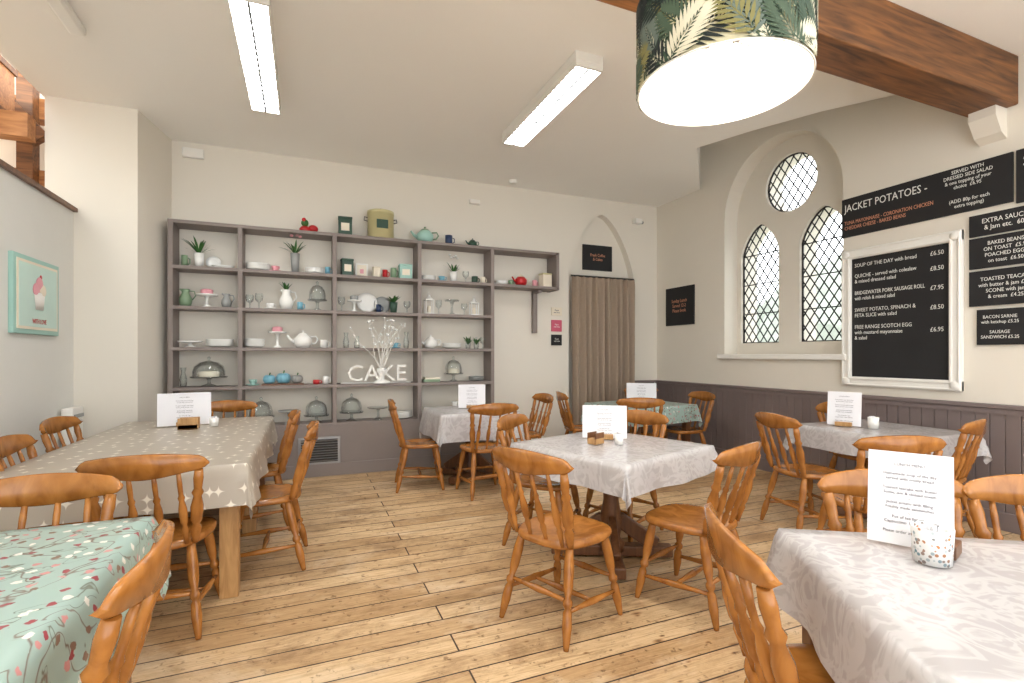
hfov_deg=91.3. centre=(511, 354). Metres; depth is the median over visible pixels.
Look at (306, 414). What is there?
cake stand
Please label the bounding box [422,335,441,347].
teapot
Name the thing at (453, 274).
potted plant
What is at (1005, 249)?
sign
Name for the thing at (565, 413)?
dining chair
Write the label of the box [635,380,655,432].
trim
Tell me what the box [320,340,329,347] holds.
mug
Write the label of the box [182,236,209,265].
potted plant
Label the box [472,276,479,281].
mug
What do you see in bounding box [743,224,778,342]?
window
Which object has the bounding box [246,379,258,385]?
teacup
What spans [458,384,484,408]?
menu card
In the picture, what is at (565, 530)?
dining chair
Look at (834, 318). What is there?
tree
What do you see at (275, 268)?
teacup
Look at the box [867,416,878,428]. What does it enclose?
pot
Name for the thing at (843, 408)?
menu card
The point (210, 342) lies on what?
plate stack
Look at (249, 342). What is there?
plate stack
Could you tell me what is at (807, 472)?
dining chair
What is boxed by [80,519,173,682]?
dining chair
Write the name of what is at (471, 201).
wall sensor
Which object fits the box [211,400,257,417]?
dining chair
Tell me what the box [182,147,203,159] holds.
wall sensor
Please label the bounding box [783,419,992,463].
tablecloth
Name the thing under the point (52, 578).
tablecloth
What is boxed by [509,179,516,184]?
smoke detector
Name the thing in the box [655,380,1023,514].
wainscoting
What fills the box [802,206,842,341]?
window
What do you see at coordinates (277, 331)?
cake stand
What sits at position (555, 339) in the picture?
notice sign
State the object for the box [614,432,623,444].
pot
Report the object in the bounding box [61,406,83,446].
heater
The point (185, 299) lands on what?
jug
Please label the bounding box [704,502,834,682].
dining chair
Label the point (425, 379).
book
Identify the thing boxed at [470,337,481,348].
potted plant
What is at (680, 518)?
dining chair
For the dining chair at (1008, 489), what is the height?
0.907 m
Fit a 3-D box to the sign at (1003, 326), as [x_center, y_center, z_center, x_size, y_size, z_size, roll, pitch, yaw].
[3.791,-0.220,3.881,0.025,0.280,0.290,0,0,-22]
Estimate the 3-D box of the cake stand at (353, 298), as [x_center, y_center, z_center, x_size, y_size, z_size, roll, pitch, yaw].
[-1.833,-0.598,5.811,0.168,0.195,0.167,0,0,-22]
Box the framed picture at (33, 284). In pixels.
[8,250,58,335]
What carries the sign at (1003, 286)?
attached to the wall at (703, 235)
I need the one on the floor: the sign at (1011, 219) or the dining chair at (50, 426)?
the dining chair at (50, 426)
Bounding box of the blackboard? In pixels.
[582,244,611,271]
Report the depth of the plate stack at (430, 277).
6.07 m
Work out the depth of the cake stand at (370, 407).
5.91 m
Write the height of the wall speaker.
0.070 m
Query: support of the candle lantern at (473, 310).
on the shelving unit
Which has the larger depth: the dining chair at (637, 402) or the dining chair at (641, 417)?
the dining chair at (637, 402)
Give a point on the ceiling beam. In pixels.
(884, 45)
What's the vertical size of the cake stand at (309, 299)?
0.335 m
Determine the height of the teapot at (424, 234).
0.205 m
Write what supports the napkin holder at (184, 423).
on the tablecloth at (238, 449)
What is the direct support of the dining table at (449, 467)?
on the floor
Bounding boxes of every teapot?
[287,330,317,347]
[410,227,438,241]
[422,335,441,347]
[465,238,478,245]
[512,274,528,284]
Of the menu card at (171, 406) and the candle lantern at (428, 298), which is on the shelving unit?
the candle lantern at (428, 298)
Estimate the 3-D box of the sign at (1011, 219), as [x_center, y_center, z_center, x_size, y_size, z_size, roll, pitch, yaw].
[3.808,-1.035,3.840,0.025,0.170,0.480,0,0,-22]
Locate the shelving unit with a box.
[167,218,558,481]
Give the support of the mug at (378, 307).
on the shelving unit
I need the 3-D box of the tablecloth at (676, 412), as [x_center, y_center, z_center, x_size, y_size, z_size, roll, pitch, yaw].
[1.577,0.735,6.174,1.118,0.274,1.018,0,0,-30]
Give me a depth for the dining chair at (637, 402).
5.27 m
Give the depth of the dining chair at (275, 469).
3.84 m
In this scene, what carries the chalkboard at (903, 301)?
attached to the wall at (703, 235)
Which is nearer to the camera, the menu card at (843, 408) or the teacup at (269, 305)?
the menu card at (843, 408)
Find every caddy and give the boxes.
[338,216,351,234]
[954,539,961,560]
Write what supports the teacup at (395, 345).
on the shelving unit
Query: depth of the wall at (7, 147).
5.05 m
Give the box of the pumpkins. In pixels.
[262,370,303,385]
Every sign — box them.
[340,365,410,383]
[551,307,561,315]
[551,320,561,331]
[551,335,561,344]
[969,206,1023,237]
[969,230,1023,269]
[969,266,1023,306]
[977,307,1023,344]
[1016,148,1023,203]
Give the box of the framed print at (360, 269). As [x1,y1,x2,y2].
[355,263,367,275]
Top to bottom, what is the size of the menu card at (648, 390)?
0.243 m
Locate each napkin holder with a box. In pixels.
[177,417,199,429]
[587,431,603,444]
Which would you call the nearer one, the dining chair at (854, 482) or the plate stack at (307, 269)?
the dining chair at (854, 482)
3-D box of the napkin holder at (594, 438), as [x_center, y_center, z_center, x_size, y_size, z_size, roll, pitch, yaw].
[0.561,0.555,3.350,0.070,0.075,0.100,0,0,45]
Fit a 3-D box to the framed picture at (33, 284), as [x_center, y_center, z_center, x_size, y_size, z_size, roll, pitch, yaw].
[-3.602,-0.440,3.790,0.044,0.570,0.700,0,0,-22]
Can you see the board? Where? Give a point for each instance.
(989, 182)
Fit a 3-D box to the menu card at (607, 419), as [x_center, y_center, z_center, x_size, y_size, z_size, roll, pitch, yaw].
[0.655,0.477,3.543,0.310,0.234,0.065,0,0,10]
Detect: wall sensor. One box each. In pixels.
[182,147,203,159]
[469,199,479,204]
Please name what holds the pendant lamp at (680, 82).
hanging from the ceiling
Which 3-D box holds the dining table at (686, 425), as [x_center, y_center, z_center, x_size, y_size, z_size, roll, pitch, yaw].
[1.577,0.978,6.174,0.980,0.745,0.880,0,0,-31]
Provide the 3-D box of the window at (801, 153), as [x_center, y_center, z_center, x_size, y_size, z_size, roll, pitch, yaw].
[3.284,-2.010,5.842,0.028,0.694,0.694,0,0,-22]
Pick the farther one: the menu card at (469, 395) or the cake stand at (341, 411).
the cake stand at (341, 411)
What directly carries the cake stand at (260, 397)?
on the shelving unit
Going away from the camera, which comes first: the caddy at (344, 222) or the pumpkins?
the pumpkins
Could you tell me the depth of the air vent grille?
5.55 m
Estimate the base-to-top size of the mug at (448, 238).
0.120 m
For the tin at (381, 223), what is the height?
0.365 m
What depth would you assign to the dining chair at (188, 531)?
2.35 m
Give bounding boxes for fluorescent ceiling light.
[227,0,280,114]
[502,50,602,146]
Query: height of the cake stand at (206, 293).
0.195 m
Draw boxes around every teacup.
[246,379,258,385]
[264,303,276,308]
[271,266,279,270]
[392,343,400,347]
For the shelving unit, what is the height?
2.720 m
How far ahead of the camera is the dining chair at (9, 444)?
2.83 m
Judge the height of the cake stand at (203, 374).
0.315 m
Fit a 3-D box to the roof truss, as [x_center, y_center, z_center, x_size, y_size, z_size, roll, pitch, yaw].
[-5.135,-2.050,4.297,2.000,2.800,1.010,0,0,-22]
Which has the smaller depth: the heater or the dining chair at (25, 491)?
the dining chair at (25, 491)
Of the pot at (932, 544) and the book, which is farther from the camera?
the book
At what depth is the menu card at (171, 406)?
4.20 m
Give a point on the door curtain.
(603, 308)
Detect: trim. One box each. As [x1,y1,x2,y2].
[0,159,77,212]
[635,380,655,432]
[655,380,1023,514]
[717,354,845,359]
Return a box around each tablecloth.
[0,416,277,530]
[0,516,171,682]
[419,406,524,446]
[507,432,717,510]
[580,400,702,432]
[766,528,1023,682]
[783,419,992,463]
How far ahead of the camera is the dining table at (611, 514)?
3.31 m
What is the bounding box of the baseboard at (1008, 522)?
[659,435,1020,534]
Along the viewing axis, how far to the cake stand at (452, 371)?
6.22 m
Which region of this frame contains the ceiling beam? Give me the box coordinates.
[597,0,1017,117]
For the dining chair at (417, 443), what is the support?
on the floor
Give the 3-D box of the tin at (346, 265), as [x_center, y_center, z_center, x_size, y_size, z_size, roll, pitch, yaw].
[-1.907,-1.009,5.780,0.136,0.198,0.106,0,0,-29]
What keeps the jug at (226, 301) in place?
on the shelving unit
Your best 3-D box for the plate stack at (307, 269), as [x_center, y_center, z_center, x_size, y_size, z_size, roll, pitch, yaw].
[-2.231,-0.947,5.646,0.200,0.065,0.200,0,0,-22]
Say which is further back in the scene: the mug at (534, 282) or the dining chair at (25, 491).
the mug at (534, 282)
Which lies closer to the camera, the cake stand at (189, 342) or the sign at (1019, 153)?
the sign at (1019, 153)
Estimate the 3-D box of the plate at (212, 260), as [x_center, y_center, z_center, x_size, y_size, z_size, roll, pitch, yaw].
[-3.193,-0.982,5.356,0.140,0.144,0.080,0,0,-22]
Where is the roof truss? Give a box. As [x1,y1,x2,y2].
[0,72,44,186]
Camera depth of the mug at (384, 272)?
5.92 m
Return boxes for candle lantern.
[424,294,434,313]
[469,296,478,314]
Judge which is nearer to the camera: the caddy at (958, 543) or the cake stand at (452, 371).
the caddy at (958, 543)
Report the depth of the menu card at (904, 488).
1.56 m
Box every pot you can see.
[209,416,218,426]
[451,401,457,405]
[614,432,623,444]
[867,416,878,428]
[910,521,954,567]
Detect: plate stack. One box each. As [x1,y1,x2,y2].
[206,339,233,346]
[244,338,264,346]
[246,262,269,269]
[305,267,323,272]
[397,410,411,418]
[422,275,435,279]
[442,343,461,347]
[468,376,483,380]
[494,280,507,283]
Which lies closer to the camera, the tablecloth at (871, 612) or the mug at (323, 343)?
the tablecloth at (871, 612)
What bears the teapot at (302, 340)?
on the shelving unit
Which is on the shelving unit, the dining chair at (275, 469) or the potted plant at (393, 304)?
the potted plant at (393, 304)
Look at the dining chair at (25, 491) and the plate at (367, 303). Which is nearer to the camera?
the dining chair at (25, 491)
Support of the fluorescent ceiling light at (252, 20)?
attached to the ceiling
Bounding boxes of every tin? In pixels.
[340,258,353,274]
[364,209,396,237]
[372,266,380,276]
[398,264,412,277]
[538,273,551,286]
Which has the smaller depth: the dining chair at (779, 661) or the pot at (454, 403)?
the dining chair at (779, 661)
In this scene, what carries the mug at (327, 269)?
on the shelving unit
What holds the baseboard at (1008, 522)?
attached to the wall at (703, 235)
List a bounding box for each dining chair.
[0,434,122,528]
[0,472,123,529]
[39,416,150,518]
[74,454,218,639]
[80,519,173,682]
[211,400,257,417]
[240,420,318,570]
[243,409,300,530]
[387,399,444,492]
[455,403,518,500]
[491,446,622,651]
[497,413,581,555]
[512,393,553,440]
[556,391,581,434]
[582,410,668,541]
[616,397,664,436]
[624,388,667,438]
[635,441,761,630]
[664,391,715,443]
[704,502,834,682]
[755,412,852,528]
[815,402,867,491]
[816,435,946,531]
[816,469,964,537]
[951,418,986,537]
[961,474,1023,540]
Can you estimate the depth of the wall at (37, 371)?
3.80 m
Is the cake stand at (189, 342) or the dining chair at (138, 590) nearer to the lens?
the dining chair at (138, 590)
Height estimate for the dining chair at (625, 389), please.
0.907 m
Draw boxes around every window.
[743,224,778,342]
[768,152,816,211]
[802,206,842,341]
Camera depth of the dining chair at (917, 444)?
2.81 m
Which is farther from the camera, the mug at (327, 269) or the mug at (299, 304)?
the mug at (327, 269)
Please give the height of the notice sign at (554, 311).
0.110 m
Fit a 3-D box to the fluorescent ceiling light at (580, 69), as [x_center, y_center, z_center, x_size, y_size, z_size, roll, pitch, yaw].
[0.299,-2.212,4.453,0.240,0.116,1.500,0,0,-22]
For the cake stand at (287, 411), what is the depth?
5.52 m
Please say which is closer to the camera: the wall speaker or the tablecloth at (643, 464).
the tablecloth at (643, 464)
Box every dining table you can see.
[7,506,256,598]
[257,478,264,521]
[441,441,497,484]
[551,493,672,579]
[632,422,690,441]
[802,626,812,643]
[837,506,866,517]
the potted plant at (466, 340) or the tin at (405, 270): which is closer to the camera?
the tin at (405, 270)
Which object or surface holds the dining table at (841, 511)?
on the floor
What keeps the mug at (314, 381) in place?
on the shelving unit
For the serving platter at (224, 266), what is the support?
on the shelving unit
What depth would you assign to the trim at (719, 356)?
5.53 m
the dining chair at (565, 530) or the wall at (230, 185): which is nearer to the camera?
the dining chair at (565, 530)
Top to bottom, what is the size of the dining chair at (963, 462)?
0.907 m
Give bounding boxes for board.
[842,152,1013,238]
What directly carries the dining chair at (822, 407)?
on the floor
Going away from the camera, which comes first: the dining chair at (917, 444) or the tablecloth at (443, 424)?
the dining chair at (917, 444)
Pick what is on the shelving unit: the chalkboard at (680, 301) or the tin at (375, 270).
the tin at (375, 270)
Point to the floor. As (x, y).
(407, 585)
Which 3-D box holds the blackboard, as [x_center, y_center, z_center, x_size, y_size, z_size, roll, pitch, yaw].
[1.264,-1.435,7.402,0.500,0.370,0.026,0,0,-22]
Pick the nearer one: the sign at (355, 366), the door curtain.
the sign at (355, 366)
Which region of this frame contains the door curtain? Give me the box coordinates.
[571,274,634,432]
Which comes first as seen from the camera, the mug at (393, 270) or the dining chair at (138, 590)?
the dining chair at (138, 590)
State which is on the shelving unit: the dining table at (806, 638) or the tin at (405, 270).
the tin at (405, 270)
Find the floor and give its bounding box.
[132,462,1021,682]
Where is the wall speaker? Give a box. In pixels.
[632,218,643,224]
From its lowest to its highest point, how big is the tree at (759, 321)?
5.429 m
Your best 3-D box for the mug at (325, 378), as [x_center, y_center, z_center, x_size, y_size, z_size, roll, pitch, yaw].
[-2.111,0.285,5.691,0.077,0.090,0.060,0,0,8]
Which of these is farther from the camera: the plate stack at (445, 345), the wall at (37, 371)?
the plate stack at (445, 345)
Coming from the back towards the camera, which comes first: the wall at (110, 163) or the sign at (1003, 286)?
the wall at (110, 163)
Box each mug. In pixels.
[181,255,189,264]
[297,302,304,308]
[313,380,321,383]
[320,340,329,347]
[323,376,330,383]
[325,267,331,273]
[376,304,382,311]
[382,270,389,276]
[391,268,398,277]
[445,235,454,242]
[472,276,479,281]
[532,280,537,285]
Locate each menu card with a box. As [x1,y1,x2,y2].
[157,392,210,426]
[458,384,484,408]
[582,405,626,439]
[627,383,655,397]
[827,391,861,426]
[867,449,953,546]
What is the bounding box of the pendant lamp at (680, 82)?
[636,0,817,126]
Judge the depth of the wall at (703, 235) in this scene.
5.74 m
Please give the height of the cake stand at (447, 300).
0.186 m
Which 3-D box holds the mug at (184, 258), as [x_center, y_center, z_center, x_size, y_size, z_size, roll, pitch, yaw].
[-3.377,-0.970,5.167,0.077,0.120,0.060,0,0,8]
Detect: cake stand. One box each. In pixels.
[177,341,202,346]
[190,357,227,386]
[195,289,217,306]
[247,397,274,416]
[268,326,285,347]
[278,409,298,423]
[304,396,328,421]
[307,281,326,309]
[340,393,362,420]
[347,295,361,310]
[367,406,387,419]
[444,299,458,303]
[444,356,462,380]
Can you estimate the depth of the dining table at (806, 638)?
1.64 m
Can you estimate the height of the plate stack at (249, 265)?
0.074 m
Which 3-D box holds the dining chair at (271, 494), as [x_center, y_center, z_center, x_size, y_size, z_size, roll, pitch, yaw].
[-1.557,0.899,3.271,0.553,0.907,0.515,0,0,-20]
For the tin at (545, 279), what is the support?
on the shelving unit
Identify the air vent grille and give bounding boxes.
[298,436,339,464]
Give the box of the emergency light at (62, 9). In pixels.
[46,0,85,35]
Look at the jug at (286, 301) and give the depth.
5.49 m
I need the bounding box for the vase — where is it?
[350,317,405,383]
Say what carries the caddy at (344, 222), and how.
on the shelving unit
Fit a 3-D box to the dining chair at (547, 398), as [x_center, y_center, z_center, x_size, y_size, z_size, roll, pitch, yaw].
[0.165,0.899,5.751,0.553,0.907,0.515,0,0,-22]
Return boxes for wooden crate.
[0,55,17,110]
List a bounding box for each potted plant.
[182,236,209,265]
[280,234,305,271]
[388,295,401,311]
[448,254,458,280]
[463,336,471,346]
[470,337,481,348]
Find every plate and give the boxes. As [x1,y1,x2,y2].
[206,256,220,266]
[356,293,376,311]
[374,297,389,311]
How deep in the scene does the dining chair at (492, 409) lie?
4.69 m
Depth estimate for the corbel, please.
3.87 m
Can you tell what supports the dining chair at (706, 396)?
on the floor
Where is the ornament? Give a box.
[299,218,317,230]
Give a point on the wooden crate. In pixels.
(8, 73)
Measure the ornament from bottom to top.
0.162 m
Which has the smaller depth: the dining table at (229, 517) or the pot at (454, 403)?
the dining table at (229, 517)
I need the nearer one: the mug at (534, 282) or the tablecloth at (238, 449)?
the tablecloth at (238, 449)
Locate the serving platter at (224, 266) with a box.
[211,265,233,267]
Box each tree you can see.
[757,255,841,341]
[757,303,761,329]
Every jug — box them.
[179,289,195,305]
[221,293,234,306]
[279,282,296,308]
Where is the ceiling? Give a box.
[0,0,1023,206]
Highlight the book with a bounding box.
[422,377,439,381]
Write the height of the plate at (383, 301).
0.203 m
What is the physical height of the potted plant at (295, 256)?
0.466 m
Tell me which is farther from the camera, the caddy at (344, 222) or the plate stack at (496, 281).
the plate stack at (496, 281)
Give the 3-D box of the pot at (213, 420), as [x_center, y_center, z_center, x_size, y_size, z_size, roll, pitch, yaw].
[-2.484,0.552,4.167,0.070,0.082,0.070,0,0,-22]
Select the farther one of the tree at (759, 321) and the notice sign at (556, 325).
the tree at (759, 321)
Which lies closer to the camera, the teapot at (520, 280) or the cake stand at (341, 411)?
the cake stand at (341, 411)
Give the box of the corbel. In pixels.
[968,105,1006,146]
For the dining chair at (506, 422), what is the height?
0.907 m
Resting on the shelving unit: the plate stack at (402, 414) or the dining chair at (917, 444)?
the plate stack at (402, 414)
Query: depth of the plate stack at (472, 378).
6.30 m
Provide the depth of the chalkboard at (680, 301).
7.17 m
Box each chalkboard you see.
[666,284,694,325]
[842,229,963,391]
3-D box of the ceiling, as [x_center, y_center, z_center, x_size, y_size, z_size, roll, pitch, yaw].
[0.632,-2.585,2.237,7.120,0.630,8.850,0,0,-22]
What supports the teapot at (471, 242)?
on the shelving unit
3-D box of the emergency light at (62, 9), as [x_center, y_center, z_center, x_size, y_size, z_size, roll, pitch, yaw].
[-2.909,-2.240,3.233,0.100,0.060,0.500,0,0,-22]
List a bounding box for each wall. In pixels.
[0,54,44,170]
[0,167,73,467]
[45,95,171,438]
[172,140,656,442]
[657,54,1023,405]

